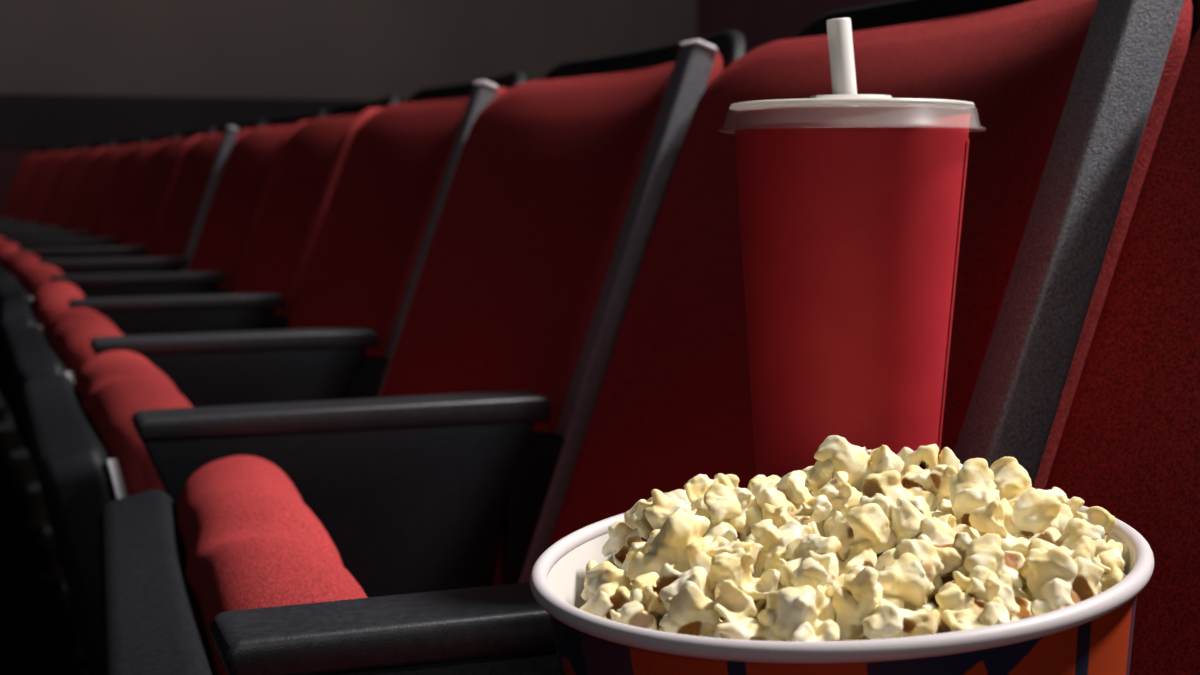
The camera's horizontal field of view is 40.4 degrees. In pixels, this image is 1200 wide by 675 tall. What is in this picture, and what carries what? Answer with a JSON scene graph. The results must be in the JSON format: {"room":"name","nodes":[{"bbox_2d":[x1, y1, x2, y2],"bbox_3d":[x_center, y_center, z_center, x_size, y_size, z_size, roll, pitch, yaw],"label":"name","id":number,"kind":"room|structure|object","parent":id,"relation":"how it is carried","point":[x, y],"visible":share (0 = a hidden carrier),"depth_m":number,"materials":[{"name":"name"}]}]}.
{"room":"movie theater","nodes":[
{"label":"movie theater","id":0,"kind":"room"},
{"bbox_2d":[0,409,90,674],"bbox_3d":[-2.365,0.540,2.913,11.600,0.100,13.000,-2,6,-21],"label":"floor","id":1,"kind":"structure","parent":0,"point":[40,635],"depth_m":3.08,"materials":[{"name":"carpet"}]},
{"bbox_2d":[0,222,40,408],"bbox_3d":[-1.936,-0.183,5.481,0.413,0.836,0.070,-2,6,-21],"label":"armrest","id":2,"kind":"object","parent":1,"relation":"on","point":[3,405],"visible":0.14,"depth_m":5.45,"materials":[{"name":"black plastic"}]},
{"bbox_2d":[21,144,86,226],"bbox_3d":[-2.084,-0.333,5.691,0.560,0.678,0.491,-2,6,-21],"label":"seat","id":3,"kind":"object","parent":2,"relation":"attached to","point":[51,168],"visible":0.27,"depth_m":5.82,"materials":[{"name":"red fabric"}]},
{"bbox_2d":[0,226,65,431],"bbox_3d":[-1.699,-0.136,5.011,0.413,0.836,0.070,-2,6,-21],"label":"armrest","id":4,"kind":"object","parent":1,"relation":"on","point":[8,425],"visible":0.19,"depth_m":4.97,"materials":[{"name":"black plastic"}]},
{"bbox_2d":[43,141,115,231],"bbox_3d":[-1.844,-0.287,5.223,0.557,0.678,0.491,-2,6,-21],"label":"seat","id":5,"kind":"object","parent":4,"relation":"attached to","point":[76,168],"visible":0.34,"depth_m":5.35,"materials":[{"name":"red fabric"}]},
{"bbox_2d":[0,231,91,458],"bbox_3d":[-1.471,-0.090,4.538,0.413,0.836,0.070,-2,6,-21],"label":"armrest","id":6,"kind":"object","parent":1,"relation":"on","point":[21,453],"visible":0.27,"depth_m":4.49,"materials":[{"name":"black plastic"}]},
{"bbox_2d":[68,137,146,237],"bbox_3d":[-1.606,-0.240,4.746,0.540,0.678,0.502,-3,6,-24],"label":"seat","id":7,"kind":"object","parent":6,"relation":"attached to","point":[101,174],"visible":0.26,"depth_m":4.88,"materials":[{"name":"red fabric"}]},
{"bbox_2d":[4,238,117,492],"bbox_3d":[-1.257,-0.043,4.061,0.413,0.836,0.070,-2,6,-21],"label":"armrest","id":8,"kind":"object","parent":1,"relation":"on","point":[34,486],"visible":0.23,"depth_m":4.01,"materials":[{"name":"black plastic"}]},
{"bbox_2d":[0,133,179,403],"bbox_3d":[-1.384,-0.194,4.272,0.536,0.678,0.500,-2,6,-24],"label":"seat","id":9,"kind":"object","parent":8,"relation":"attached to","point":[128,178],"visible":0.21,"depth_m":4.41,"materials":[{"name":"red fabric"}]},
{"bbox_2d":[94,140,167,245],"bbox_3d":[-1.260,-0.299,4.316,0.230,0.438,0.491,-2,6,-21],"label":"cushion","id":10,"kind":"object","parent":9,"relation":"on","point":[128,178],"depth_m":4.41,"materials":[{"name":"red fabric"}]},
{"bbox_2d":[17,246,145,535],"bbox_3d":[-1.054,0.005,3.579,0.413,0.836,0.070,-2,6,-21],"label":"armrest","id":11,"kind":"object","parent":1,"relation":"on","point":[111,251],"visible":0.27,"depth_m":3.52,"materials":[{"name":"black plastic"}]},
{"bbox_2d":[0,127,215,434],"bbox_3d":[-1.176,-0.147,3.795,0.551,0.678,0.512,-2,6,-21],"label":"seat","id":12,"kind":"object","parent":11,"relation":"attached to","point":[163,165],"visible":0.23,"depth_m":3.91,"materials":[{"name":"red fabric"}]},
{"bbox_2d":[0,242,20,263],"bbox_3d":[-1.322,-0.023,3.756,0.150,0.394,0.442,-2,6,-21],"label":"seat cushion","id":13,"kind":"object","parent":12,"relation":"on","point":[6,248],"depth_m":3.57,"materials":[{"name":"red fabric"}]},
{"bbox_2d":[120,135,202,256],"bbox_3d":[-1.049,-0.252,3.837,0.224,0.438,0.491,-2,6,-21],"label":"cushion","id":14,"kind":"object","parent":12,"relation":"on","point":[163,165],"depth_m":3.93,"materials":[{"name":"red fabric"}]},
{"bbox_2d":[39,126,238,592],"bbox_3d":[-0.863,0.036,3.090,0.367,0.870,0.070,-2,6,-21],"label":"armrest","id":15,"kind":"object","parent":1,"relation":"on","point":[135,264],"visible":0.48,"depth_m":3.07,"materials":[{"name":"black plastic"}]},
{"bbox_2d":[0,119,264,465],"bbox_3d":[-0.968,-0.099,3.313,0.536,0.678,0.499,-2,6,-23],"label":"seat","id":16,"kind":"object","parent":15,"relation":"attached to","point":[183,202],"visible":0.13,"depth_m":3.43,"materials":[{"name":"red fabric"}]},
{"bbox_2d":[0,251,40,279],"bbox_3d":[-1.115,0.024,3.275,0.155,0.394,0.442,-2,6,-21],"label":"seat cushion","id":17,"kind":"object","parent":16,"relation":"on","point":[14,263],"depth_m":3.11,"materials":[{"name":"red fabric"}]},
{"bbox_2d":[148,129,251,256],"bbox_3d":[-0.844,-0.205,3.356,0.228,0.438,0.491,-2,6,-21],"label":"cushion","id":18,"kind":"object","parent":16,"relation":"on","point":[183,202],"depth_m":3.47,"materials":[{"name":"red fabric"}]},
{"bbox_2d":[0,109,325,312],"bbox_3d":[-0.764,-0.052,2.834,0.548,0.678,0.507,-2,6,-21],"label":"seat","id":19,"kind":"object","parent":15,"relation":"attached to","point":[249,167],"visible":0.23,"depth_m":2.92,"materials":[{"name":"red fabric"}]},
{"bbox_2d":[18,264,63,296],"bbox_3d":[-0.910,0.071,2.793,0.148,0.394,0.442,-2,6,-21],"label":"seat cushion","id":20,"kind":"object","parent":19,"relation":"on","point":[33,277],"depth_m":2.64,"materials":[{"name":"red fabric"}]},
{"bbox_2d":[188,120,309,290],"bbox_3d":[-0.636,-0.157,2.875,0.222,0.438,0.491,-2,6,-21],"label":"cushion","id":21,"kind":"object","parent":19,"relation":"on","point":[249,167],"depth_m":2.95,"materials":[{"name":"red fabric"}]},
{"bbox_2d":[51,271,233,297],"bbox_3d":[-0.651,0.100,2.613,0.422,0.836,0.070,-2,6,-21],"label":"armrest","id":22,"kind":"object","parent":1,"relation":"on","point":[170,283],"visible":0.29,"depth_m":2.55,"materials":[{"name":"black plastic"}]},
{"bbox_2d":[0,94,398,599],"bbox_3d":[-0.578,-0.004,2.350,0.544,0.678,0.502,-2,6,-21],"label":"seat","id":23,"kind":"object","parent":22,"relation":"attached to","point":[307,170],"visible":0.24,"depth_m":2.40,"materials":[{"name":"red fabric"}]},
{"bbox_2d":[31,281,84,332],"bbox_3d":[-0.722,0.119,2.306,0.147,0.394,0.442,-2,6,-21],"label":"seat cushion","id":24,"kind":"object","parent":23,"relation":"on","point":[51,298],"depth_m":2.14,"materials":[{"name":"red fabric"}]},
{"bbox_2d":[233,107,382,315],"bbox_3d":[-0.447,-0.109,2.388,0.221,0.438,0.491,-2,6,-21],"label":"cushion","id":25,"kind":"object","parent":23,"relation":"on","point":[307,170],"depth_m":2.45,"materials":[{"name":"red fabric"}]},
{"bbox_2d":[68,293,290,335],"bbox_3d":[-0.467,0.148,2.124,0.418,0.836,0.070,-2,6,-21],"label":"armrest","id":26,"kind":"object","parent":1,"relation":"on","point":[182,314],"visible":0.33,"depth_m":2.06,"materials":[{"name":"black plastic"}]},
{"bbox_2d":[90,80,498,406],"bbox_3d":[-0.294,0.179,1.629,0.401,0.870,0.070,-2,6,-21],"label":"armrest","id":27,"kind":"object","parent":1,"relation":"on","point":[297,365],"visible":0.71,"depth_m":1.59,"materials":[{"name":"black plastic"}]},
{"bbox_2d":[4,71,525,428],"bbox_3d":[-0.387,0.044,1.860,0.543,0.678,0.500,-2,6,-21],"label":"seat","id":28,"kind":"object","parent":27,"relation":"attached to","point":[365,252],"visible":0.38,"depth_m":1.91,"materials":[{"name":"red fabric"}]},
{"bbox_2d":[45,307,123,379],"bbox_3d":[-0.533,0.167,1.818,0.146,0.394,0.442,-2,6,-21],"label":"seat cushion","id":29,"kind":"object","parent":28,"relation":"on","point":[69,333],"depth_m":1.66,"materials":[{"name":"red fabric"}]},
{"bbox_2d":[287,88,507,357],"bbox_3d":[-0.258,-0.061,1.901,0.220,0.438,0.491,-2,6,-21],"label":"cushion","id":30,"kind":"object","parent":28,"relation":"on","point":[365,252],"depth_m":1.95,"materials":[{"name":"red fabric"}]},
{"bbox_2d":[132,39,717,597],"bbox_3d":[-0.110,0.228,1.139,0.407,0.870,0.070,-2,6,-21],"label":"armrest","id":31,"kind":"object","parent":1,"relation":"on","point":[422,493],"visible":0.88,"depth_m":1.11,"materials":[{"name":"black plastic"}]},
{"bbox_2d":[21,30,745,674],"bbox_3d":[-0.197,0.092,1.374,0.538,0.678,0.493,-2,6,-21],"label":"seat","id":32,"kind":"object","parent":31,"relation":"attached to","point":[507,291],"visible":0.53,"depth_m":1.36,"materials":[{"name":"red fabric"}]},
{"bbox_2d":[74,350,192,495],"bbox_3d":[-0.343,0.215,1.331,0.145,0.394,0.442,-2,6,-21],"label":"seat cushion","id":33,"kind":"object","parent":32,"relation":"on","point":[111,386],"depth_m":1.14,"materials":[{"name":"red fabric"}]},
{"bbox_2d":[379,53,723,584],"bbox_3d":[-0.066,-0.014,1.414,0.218,0.438,0.491,-2,6,-21],"label":"cushion","id":34,"kind":"object","parent":32,"relation":"on","point":[507,291],"depth_m":1.44,"materials":[{"name":"red fabric"}]},
{"bbox_2d":[210,0,1183,674],"bbox_3d":[0.054,0.277,0.642,0.395,0.870,0.070,-2,6,-21],"label":"armrest","id":35,"kind":"object","parent":1,"relation":"on","point":[496,629],"visible":0.41,"depth_m":0.65,"materials":[{"name":"black plastic"}]},
{"bbox_2d":[99,0,1199,674],"bbox_3d":[-0.008,0.147,0.888,0.524,0.691,0.491,-2,6,-21],"label":"seat","id":36,"kind":"object","parent":35,"relation":"attached to","point":[673,406],"visible":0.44,"depth_m":0.90,"materials":[{"name":"red fabric"}]},
{"bbox_2d":[176,455,367,674],"bbox_3d":[-0.139,0.277,0.851,0.144,0.393,0.447,-2,6,-17],"label":"seat cushion","id":37,"kind":"object","parent":36,"relation":"on","point":[246,537],"depth_m":0.76,"materials":[{"name":"red fabric"}]},
{"bbox_2d":[549,0,1191,546],"bbox_3d":[0.110,0.035,0.922,0.233,0.438,0.491,-2,6,-21],"label":"cushion","id":38,"kind":"object","parent":36,"relation":"on","point":[673,406],"depth_m":0.99,"materials":[{"name":"red fabric"}]},
{"bbox_2d":[729,94,974,477],"bbox_3d":[0.096,-0.002,0.631,0.101,0.182,0.101,-2,6,-21],"label":"drink cup","id":39,"kind":"object","parent":35,"relation":"on","point":[851,217],"visible":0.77,"depth_m":0.59,"materials":[{"name":"red paper"}]},
{"bbox_2d":[826,18,857,106],"bbox_3d":[0.100,-0.032,0.628,0.027,0.180,0.009,0,6,0],"label":"straw","id":40,"kind":"object","parent":39,"relation":"in","point":[839,30],"visible":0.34,"depth_m":0.62,"materials":[{"name":"white plastic"}]},
{"bbox_3d":[-2.177,-0.229,5.948,0.413,0.836,0.070,-2,6,-21],"label":"stand","id":41,"kind":"object","parent":1,"relation":"on","visible":0},
{"bbox_2d":[0,147,60,221],"bbox_3d":[-2.330,-0.379,6.157,0.563,0.677,0.491,-2,6,-21],"label":"seat","id":42,"kind":"object","parent":41,"relation":"attached to","point":[28,168],"visible":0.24,"depth_m":6.29,"materials":[{"name":"red fabric"}]},
{"bbox_3d":[0.239,0.325,0.153,0.392,0.870,0.070,-2,6,-21],"label":"stand","id":43,"kind":"object","parent":1,"relation":"on","visible":0},
{"bbox_2d":[1044,28,1199,674],"bbox_3d":[0.151,0.173,0.387,0.558,0.646,0.491,-2,6,-21],"label":"seat","id":44,"kind":"object","parent":43,"relation":"attached to","point":[1129,445],"visible":0.74,"depth_m":0.61,"materials":[{"name":"red fabric"}]},
{"bbox_2d":[530,505,1153,674],"bbox_3d":[0.070,0.155,0.499,0.182,0.198,0.183,-1,6,-14],"label":"bucket","id":45,"kind":"object","parent":44,"relation":"on","point":[1093,635],"visible":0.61,"depth_m":0.42,"materials":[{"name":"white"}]},
{"bbox_2d":[581,560,596,600],"bbox_3d":[0.003,0.077,0.483,0.018,0.020,0.016,-3,6,-25],"label":"popcorn piece","id":46,"kind":"object","parent":45,"relation":"in","point":[585,594],"visible":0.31,"depth_m":0.48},
{"bbox_2d":[579,561,632,619],"bbox_3d":[0.005,0.075,0.465,0.021,0.021,0.026,1,6,10],"label":"popcorn piece","id":47,"kind":"object","parent":45,"relation":"in","point":[608,586],"visible":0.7,"depth_m":0.46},
{"bbox_2d":[601,499,645,556],"bbox_3d":[0.013,0.063,0.531,0.024,0.023,0.025,-3,6,-27],"label":"popcorn piece","id":48,"kind":"object","parent":45,"relation":"in","point":[619,530],"visible":0.32,"depth_m":0.53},
{"bbox_2d":[613,516,652,576],"bbox_3d":[0.017,0.067,0.520,0.022,0.024,0.022,-1,6,-15],"label":"popcorn piece","id":49,"kind":"object","parent":45,"relation":"in","point":[643,529],"visible":0.25,"depth_m":0.52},
{"bbox_2d":[610,589,667,629],"bbox_3d":[0.012,0.078,0.446,0.020,0.020,0.020,-1,6,-8],"label":"popcorn piece","id":50,"kind":"object","parent":45,"relation":"in","point":[641,612],"visible":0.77,"depth_m":0.44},
{"bbox_2d":[622,529,659,573],"bbox_3d":[0.019,0.074,0.505,0.023,0.032,0.019,-2,6,-15],"label":"popcorn piece","id":51,"kind":"object","parent":45,"relation":"in","point":[626,562],"visible":0.06,"depth_m":0.50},
{"bbox_2d":[635,489,694,541],"bbox_3d":[0.020,0.060,0.511,0.024,0.027,0.023,3,6,30],"label":"popcorn piece","id":52,"kind":"object","parent":45,"relation":"in","point":[659,507],"visible":0.4,"depth_m":0.50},
{"bbox_2d":[627,509,709,584],"bbox_3d":[0.021,0.065,0.467,0.026,0.032,0.025,-1,6,-10],"label":"popcorn piece","id":53,"kind":"object","parent":45,"relation":"in","point":[681,528],"visible":0.56,"depth_m":0.46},
{"bbox_2d":[632,563,713,602],"bbox_3d":[0.024,0.073,0.449,0.024,0.022,0.027,-4,7,-36],"label":"popcorn piece","id":54,"kind":"object","parent":45,"relation":"in","point":[670,581],"visible":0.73,"depth_m":0.45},
{"bbox_2d":[659,489,690,504],"bbox_3d":[0.025,0.066,0.547,0.020,0.028,0.031,2,6,23],"label":"popcorn piece","id":55,"kind":"object","parent":45,"relation":"in","point":[681,494],"visible":0.09,"depth_m":0.55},
{"bbox_2d":[657,581,721,635],"bbox_3d":[0.024,0.077,0.436,0.020,0.025,0.019,3,7,31],"label":"popcorn piece","id":56,"kind":"object","parent":45,"relation":"in","point":[690,612],"visible":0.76,"depth_m":0.43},
{"bbox_2d":[684,473,734,510],"bbox_3d":[0.033,0.055,0.531,0.020,0.021,0.028,2,6,16],"label":"popcorn piece","id":57,"kind":"object","parent":45,"relation":"in","point":[696,487],"visible":0.28,"depth_m":0.53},
{"bbox_2d":[702,493,740,547],"bbox_3d":[0.034,0.059,0.484,0.018,0.022,0.020,-2,6,-19],"label":"popcorn piece","id":58,"kind":"object","parent":45,"relation":"in","point":[721,510],"visible":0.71,"depth_m":0.48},
{"bbox_2d":[685,536,762,583],"bbox_3d":[0.034,0.065,0.463,0.022,0.015,0.020,5,8,43],"label":"popcorn piece","id":59,"kind":"object","parent":45,"relation":"in","point":[696,556],"visible":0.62,"depth_m":0.46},
{"bbox_2d":[695,483,762,541],"bbox_3d":[0.038,0.055,0.507,0.024,0.020,0.025,-1,6,-14],"label":"popcorn piece","id":60,"kind":"object","parent":45,"relation":"in","point":[751,514],"visible":0.54,"depth_m":0.50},
{"bbox_2d":[726,474,738,487],"bbox_3d":[0.038,0.056,0.554,0.016,0.020,0.022,-5,8,-41],"label":"popcorn piece","id":61,"kind":"object","parent":45,"relation":"in","point":[734,479],"visible":0.06,"depth_m":0.55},
{"bbox_2d":[710,552,779,620],"bbox_3d":[0.039,0.071,0.448,0.020,0.025,0.017,-2,6,-15],"label":"popcorn piece","id":62,"kind":"object","parent":45,"relation":"in","point":[735,568],"visible":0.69,"depth_m":0.44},
{"bbox_2d":[714,580,784,640],"bbox_3d":[0.037,0.076,0.425,0.020,0.023,0.022,-2,6,-20],"label":"popcorn piece","id":63,"kind":"object","parent":45,"relation":"in","point":[734,605],"visible":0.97,"depth_m":0.42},
{"bbox_2d":[751,519,803,570],"bbox_3d":[0.054,0.062,0.466,0.019,0.019,0.021,-3,6,-26],"label":"popcorn piece","id":64,"kind":"object","parent":45,"relation":"in","point":[774,541],"visible":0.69,"depth_m":0.46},
{"bbox_2d":[747,475,811,492],"bbox_3d":[0.058,0.058,0.549,0.032,0.025,0.025,1,6,11],"label":"popcorn piece","id":65,"kind":"object","parent":45,"relation":"in","point":[807,484],"visible":0.12,"depth_m":0.54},
{"bbox_2d":[748,475,815,505],"bbox_3d":[0.061,0.058,0.531,0.024,0.027,0.023,2,6,16],"label":"popcorn piece","id":66,"kind":"object","parent":45,"relation":"in","point":[809,500],"visible":0.06,"depth_m":0.53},
{"bbox_2d":[757,585,840,641],"bbox_3d":[0.055,0.075,0.421,0.023,0.021,0.024,-3,6,-27],"label":"popcorn piece","id":67,"kind":"object","parent":45,"relation":"in","point":[791,614],"visible":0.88,"depth_m":0.41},
{"bbox_2d":[797,503,813,516],"bbox_3d":[0.067,0.062,0.523,0.024,0.024,0.025,3,6,25],"label":"popcorn piece","id":68,"kind":"object","parent":45,"relation":"in","point":[807,510],"visible":0.06,"depth_m":0.53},
{"bbox_2d":[790,550,838,621],"bbox_3d":[0.059,0.070,0.437,0.021,0.027,0.021,-4,7,-38],"label":"popcorn piece","id":69,"kind":"object","parent":45,"relation":"in","point":[818,571],"visible":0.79,"depth_m":0.43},
{"bbox_2d":[808,459,834,496],"bbox_3d":[0.073,0.045,0.520,0.016,0.020,0.018,3,6,27],"label":"popcorn piece","id":70,"kind":"object","parent":45,"relation":"in","point":[822,472],"visible":0.48,"depth_m":0.52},
{"bbox_2d":[832,587,863,640],"bbox_3d":[0.061,0.079,0.429,0.019,0.027,0.021,1,6,7],"label":"popcorn piece","id":71,"kind":"object","parent":45,"relation":"in","point":[844,604],"visible":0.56,"depth_m":0.42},
{"bbox_2d":[837,539,876,575],"bbox_3d":[0.073,0.066,0.459,0.016,0.018,0.023,-5,8,-43],"label":"popcorn piece","id":72,"kind":"object","parent":45,"relation":"in","point":[861,552],"visible":0.25,"depth_m":0.46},
{"bbox_2d":[814,435,903,491],"bbox_3d":[0.086,0.044,0.519,0.028,0.026,0.026,5,8,43],"label":"popcorn piece","id":73,"kind":"object","parent":45,"relation":"in","point":[858,462],"visible":0.62,"depth_m":0.51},
{"bbox_2d":[827,564,904,639],"bbox_3d":[0.069,0.070,0.432,0.018,0.024,0.020,5,7,41],"label":"popcorn piece","id":74,"kind":"object","parent":45,"relation":"in","point":[860,581],"visible":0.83,"depth_m":0.42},
{"bbox_2d":[859,470,905,526],"bbox_3d":[0.086,0.052,0.486,0.024,0.023,0.018,-3,7,-31],"label":"popcorn piece","id":75,"kind":"object","parent":45,"relation":"in","point":[883,489],"visible":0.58,"depth_m":0.48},
{"bbox_2d":[760,582,1027,610],"bbox_3d":[0.071,0.084,0.494,0.144,0.043,0.145,-2,6,-21],"label":"popcorn","id":76,"kind":"object","parent":45,"relation":"in","point":[1025,585],"visible":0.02,"depth_m":0.48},
{"bbox_2d":[626,536,650,580],"bbox_3d":[0.019,0.069,0.488,0.024,0.019,0.022,0,6,2],"label":"popcorn piece","id":77,"kind":"object","parent":76,"relation":"on","point":[636,546],"visible":0.12,"depth_m":0.49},
{"bbox_2d":[748,533,766,607],"bbox_3d":[0.057,0.072,0.478,0.025,0.028,0.026,-2,6,-20],"label":"popcorn piece","id":78,"kind":"object","parent":76,"relation":"on","point":[760,561],"visible":0.09,"depth_m":0.48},
{"bbox_2d":[749,470,806,515],"bbox_3d":[0.055,0.053,0.509,0.019,0.024,0.025,-3,6,-27],"label":"popcorn piece","id":79,"kind":"object","parent":76,"relation":"on","point":[790,490],"visible":0.65,"depth_m":0.50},
{"bbox_2d":[762,495,831,535],"bbox_3d":[0.060,0.056,0.487,0.019,0.019,0.017,-2,6,-21],"label":"popcorn piece","id":80,"kind":"object","parent":76,"relation":"on","point":[780,516],"visible":0.62,"depth_m":0.48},
{"bbox_2d":[773,534,841,586],"bbox_3d":[0.058,0.066,0.454,0.018,0.025,0.021,0,6,-1],"label":"popcorn piece","id":81,"kind":"object","parent":76,"relation":"on","point":[796,551],"visible":0.51,"depth_m":0.45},
{"bbox_2d":[805,516,824,536],"bbox_3d":[0.065,0.063,0.501,0.018,0.019,0.024,2,6,20],"label":"popcorn piece","id":82,"kind":"object","parent":76,"relation":"on","point":[820,524],"visible":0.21,"depth_m":0.49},
{"bbox_2d":[817,471,862,536],"bbox_3d":[0.075,0.053,0.499,0.019,0.023,0.019,-3,6,-28],"label":"popcorn piece","id":83,"kind":"object","parent":76,"relation":"on","point":[842,496],"visible":0.59,"depth_m":0.49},
{"bbox_2d":[904,601,937,610],"bbox_3d":[0.080,0.074,0.447,0.027,0.023,0.025,2,6,23],"label":"popcorn piece","id":84,"kind":"object","parent":76,"relation":"on","point":[909,606],"visible":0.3,"depth_m":0.44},
{"bbox_2d":[927,575,954,605],"bbox_3d":[0.098,0.073,0.454,0.021,0.018,0.020,5,7,41],"label":"popcorn piece","id":85,"kind":"object","parent":76,"relation":"on","point":[939,581],"visible":0.15,"depth_m":0.45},
{"bbox_2d":[930,499,954,515],"bbox_3d":[0.105,0.061,0.504,0.024,0.022,0.018,5,7,40],"label":"popcorn piece","id":86,"kind":"object","parent":76,"relation":"on","point":[944,506],"visible":0.06,"depth_m":0.50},
{"bbox_2d":[952,524,979,539],"bbox_3d":[0.113,0.068,0.465,0.025,0.028,0.026,-2,6,-18],"label":"popcorn piece","id":87,"kind":"object","parent":76,"relation":"on","point":[973,533],"visible":0.18,"depth_m":0.47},
{"bbox_2d":[861,599,939,639],"bbox_3d":[0.074,0.078,0.418,0.022,0.023,0.022,-3,6,-28],"label":"popcorn piece","id":88,"kind":"object","parent":45,"relation":"in","point":[886,620],"visible":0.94,"depth_m":0.41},
{"bbox_2d":[874,539,943,607],"bbox_3d":[0.083,0.063,0.442,0.018,0.016,0.027,3,6,26],"label":"popcorn piece","id":89,"kind":"object","parent":45,"relation":"in","point":[908,571],"visible":1,"depth_m":0.43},
{"bbox_2d":[889,495,956,546],"bbox_3d":[0.095,0.056,0.471,0.026,0.020,0.027,-3,6,-28],"label":"popcorn piece","id":90,"kind":"object","parent":45,"relation":"in","point":[909,512],"visible":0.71,"depth_m":0.47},
{"bbox_2d":[901,465,957,511],"bbox_3d":[0.103,0.050,0.510,0.022,0.023,0.020,5,7,40],"label":"popcorn piece","id":91,"kind":"object","parent":45,"relation":"in","point":[933,486],"visible":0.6,"depth_m":0.51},
{"bbox_2d":[897,444,962,482],"bbox_3d":[0.110,0.047,0.529,0.028,0.026,0.022,1,6,7],"label":"popcorn piece","id":92,"kind":"object","parent":45,"relation":"in","point":[925,457],"visible":0.38,"depth_m":0.52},
{"bbox_2d":[917,517,971,577],"bbox_3d":[0.095,0.062,0.452,0.022,0.020,0.024,3,7,30],"label":"popcorn piece","id":93,"kind":"object","parent":45,"relation":"in","point":[951,552],"visible":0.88,"depth_m":0.45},
{"bbox_2d":[931,458,999,535],"bbox_3d":[0.111,0.055,0.487,0.023,0.037,0.028,-1,6,-14],"label":"popcorn piece","id":94,"kind":"object","parent":45,"relation":"in","point":[973,487],"visible":0.47,"depth_m":0.49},
{"bbox_2d":[935,583,1009,633],"bbox_3d":[0.096,0.074,0.421,0.026,0.019,0.023,-1,6,-12],"label":"popcorn piece","id":95,"kind":"object","parent":45,"relation":"in","point":[958,611],"visible":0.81,"depth_m":0.42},
{"bbox_2d":[938,565,1019,617],"bbox_3d":[0.101,0.070,0.433,0.021,0.018,0.022,-4,7,-34],"label":"popcorn piece","id":96,"kind":"object","parent":45,"relation":"in","point":[983,584],"visible":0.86,"depth_m":0.43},
{"bbox_2d":[964,533,1026,597],"bbox_3d":[0.110,0.065,0.446,0.026,0.022,0.017,-4,7,-37],"label":"popcorn piece","id":97,"kind":"object","parent":45,"relation":"in","point":[986,551],"visible":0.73,"depth_m":0.44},
{"bbox_2d":[969,500,1030,558],"bbox_3d":[0.115,0.058,0.465,0.019,0.024,0.020,0,6,2],"label":"popcorn piece","id":98,"kind":"object","parent":45,"relation":"in","point":[989,518],"visible":0.62,"depth_m":0.46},
{"bbox_2d":[990,456,1047,508],"bbox_3d":[0.128,0.053,0.512,0.032,0.029,0.026,3,7,31],"label":"popcorn piece","id":99,"kind":"object","parent":45,"relation":"in","point":[1011,479],"visible":0.27,"depth_m":0.51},
{"bbox_2d":[999,573,1051,621],"bbox_3d":[0.110,0.073,0.431,0.025,0.021,0.021,4,7,34],"label":"popcorn piece","id":100,"kind":"object","parent":45,"relation":"in","point":[1028,609],"visible":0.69,"depth_m":0.43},
{"bbox_2d":[1000,488,1072,536],"bbox_3d":[0.133,0.057,0.488,0.027,0.025,0.034,-3,6,-28],"label":"popcorn piece","id":101,"kind":"object","parent":45,"relation":"in","point":[1034,511],"visible":0.42,"depth_m":0.48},
{"bbox_2d":[1036,487,1084,515],"bbox_3d":[0.142,0.056,0.507,0.023,0.021,0.022,-1,6,-10],"label":"popcorn piece","id":102,"kind":"object","parent":45,"relation":"in","point":[1075,503],"visible":0.21,"depth_m":0.50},
{"bbox_2d":[1021,547,1103,610],"bbox_3d":[0.125,0.068,0.439,0.023,0.025,0.025,-1,6,-9],"label":"popcorn piece","id":103,"kind":"object","parent":45,"relation":"in","point":[1053,575],"visible":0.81,"depth_m":0.43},
{"bbox_2d":[1028,518,1104,562],"bbox_3d":[0.133,0.060,0.468,0.025,0.019,0.019,3,7,32],"label":"popcorn piece","id":104,"kind":"object","parent":45,"relation":"in","point":[1076,528],"visible":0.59,"depth_m":0.46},
{"bbox_2d":[1030,535,1110,593],"bbox_3d":[0.130,0.065,0.454,0.020,0.020,0.018,-4,7,-35],"label":"popcorn piece","id":105,"kind":"object","parent":45,"relation":"in","point":[1085,547],"visible":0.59,"depth_m":0.45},
{"bbox_2d":[1034,506,1124,572],"bbox_3d":[0.142,0.060,0.480,0.026,0.023,0.024,3,6,26],"label":"popcorn piece","id":106,"kind":"object","parent":45,"relation":"in","point":[1095,515],"visible":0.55,"depth_m":0.47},
{"bbox_2d":[1098,551,1126,593],"bbox_3d":[0.139,0.073,0.470,0.019,0.023,0.028,-4,7,-38],"label":"popcorn piece","id":107,"kind":"object","parent":45,"relation":"in","point":[1109,559],"visible":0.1,"depth_m":0.46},
{"label":"popcorn piece","id":108,"kind":"object","parent":45,"relation":"in","visible":0},
{"bbox_2d":[831,503,896,560],"bbox_3d":[0.078,0.056,0.470,0.021,0.019,0.019,-4,7,-34],"label":"popcorn piece","id":109,"kind":"object","parent":108,"relation":"on","point":[868,521],"visible":0.86,"depth_m":0.46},
{"bbox_2d":[0,0,632,100],"bbox_3d":[-4.754,-2.994,8.532,11.350,3.365,0.200,-2,6,-21],"label":"wall","id":110,"kind":"structure","parent":0,"point":[271,49],"depth_m":9.66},
{"bbox_2d":[0,94,406,147],"bbox_3d":[-4.751,-1.172,8.702,11.350,0.295,0.220,-2,6,-21],"label":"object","id":111,"kind":"structure","parent":110,"relation":"attached to","point":[26,120],"depth_m":9.34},
{"bbox_2d":[633,0,696,50],"bbox_3d":[0.417,-3.171,10.327,0.400,3.365,0.100,-2,6,-21],"label":"wall","id":112,"kind":"structure","parent":110,"relation":"attached to","point":[656,23],"depth_m":10.39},
{"bbox_2d":[697,0,893,53],"bbox_3d":[2.917,-1.995,4.679,0.200,4.600,13.000,-2,6,-21],"label":"wall","id":113,"kind":"structure","parent":0,"point":[760,22],"depth_m":9.58,"materials":[{"name":"red fabric"}]},
{"bbox_2d":[0,147,86,217],"bbox_3d":[-4.752,-0.558,8.767,11.350,0.940,0.210,-2,6,-21],"label":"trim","id":114,"kind":"structure","parent":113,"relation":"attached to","point":[10,157],"depth_m":9.17,"materials":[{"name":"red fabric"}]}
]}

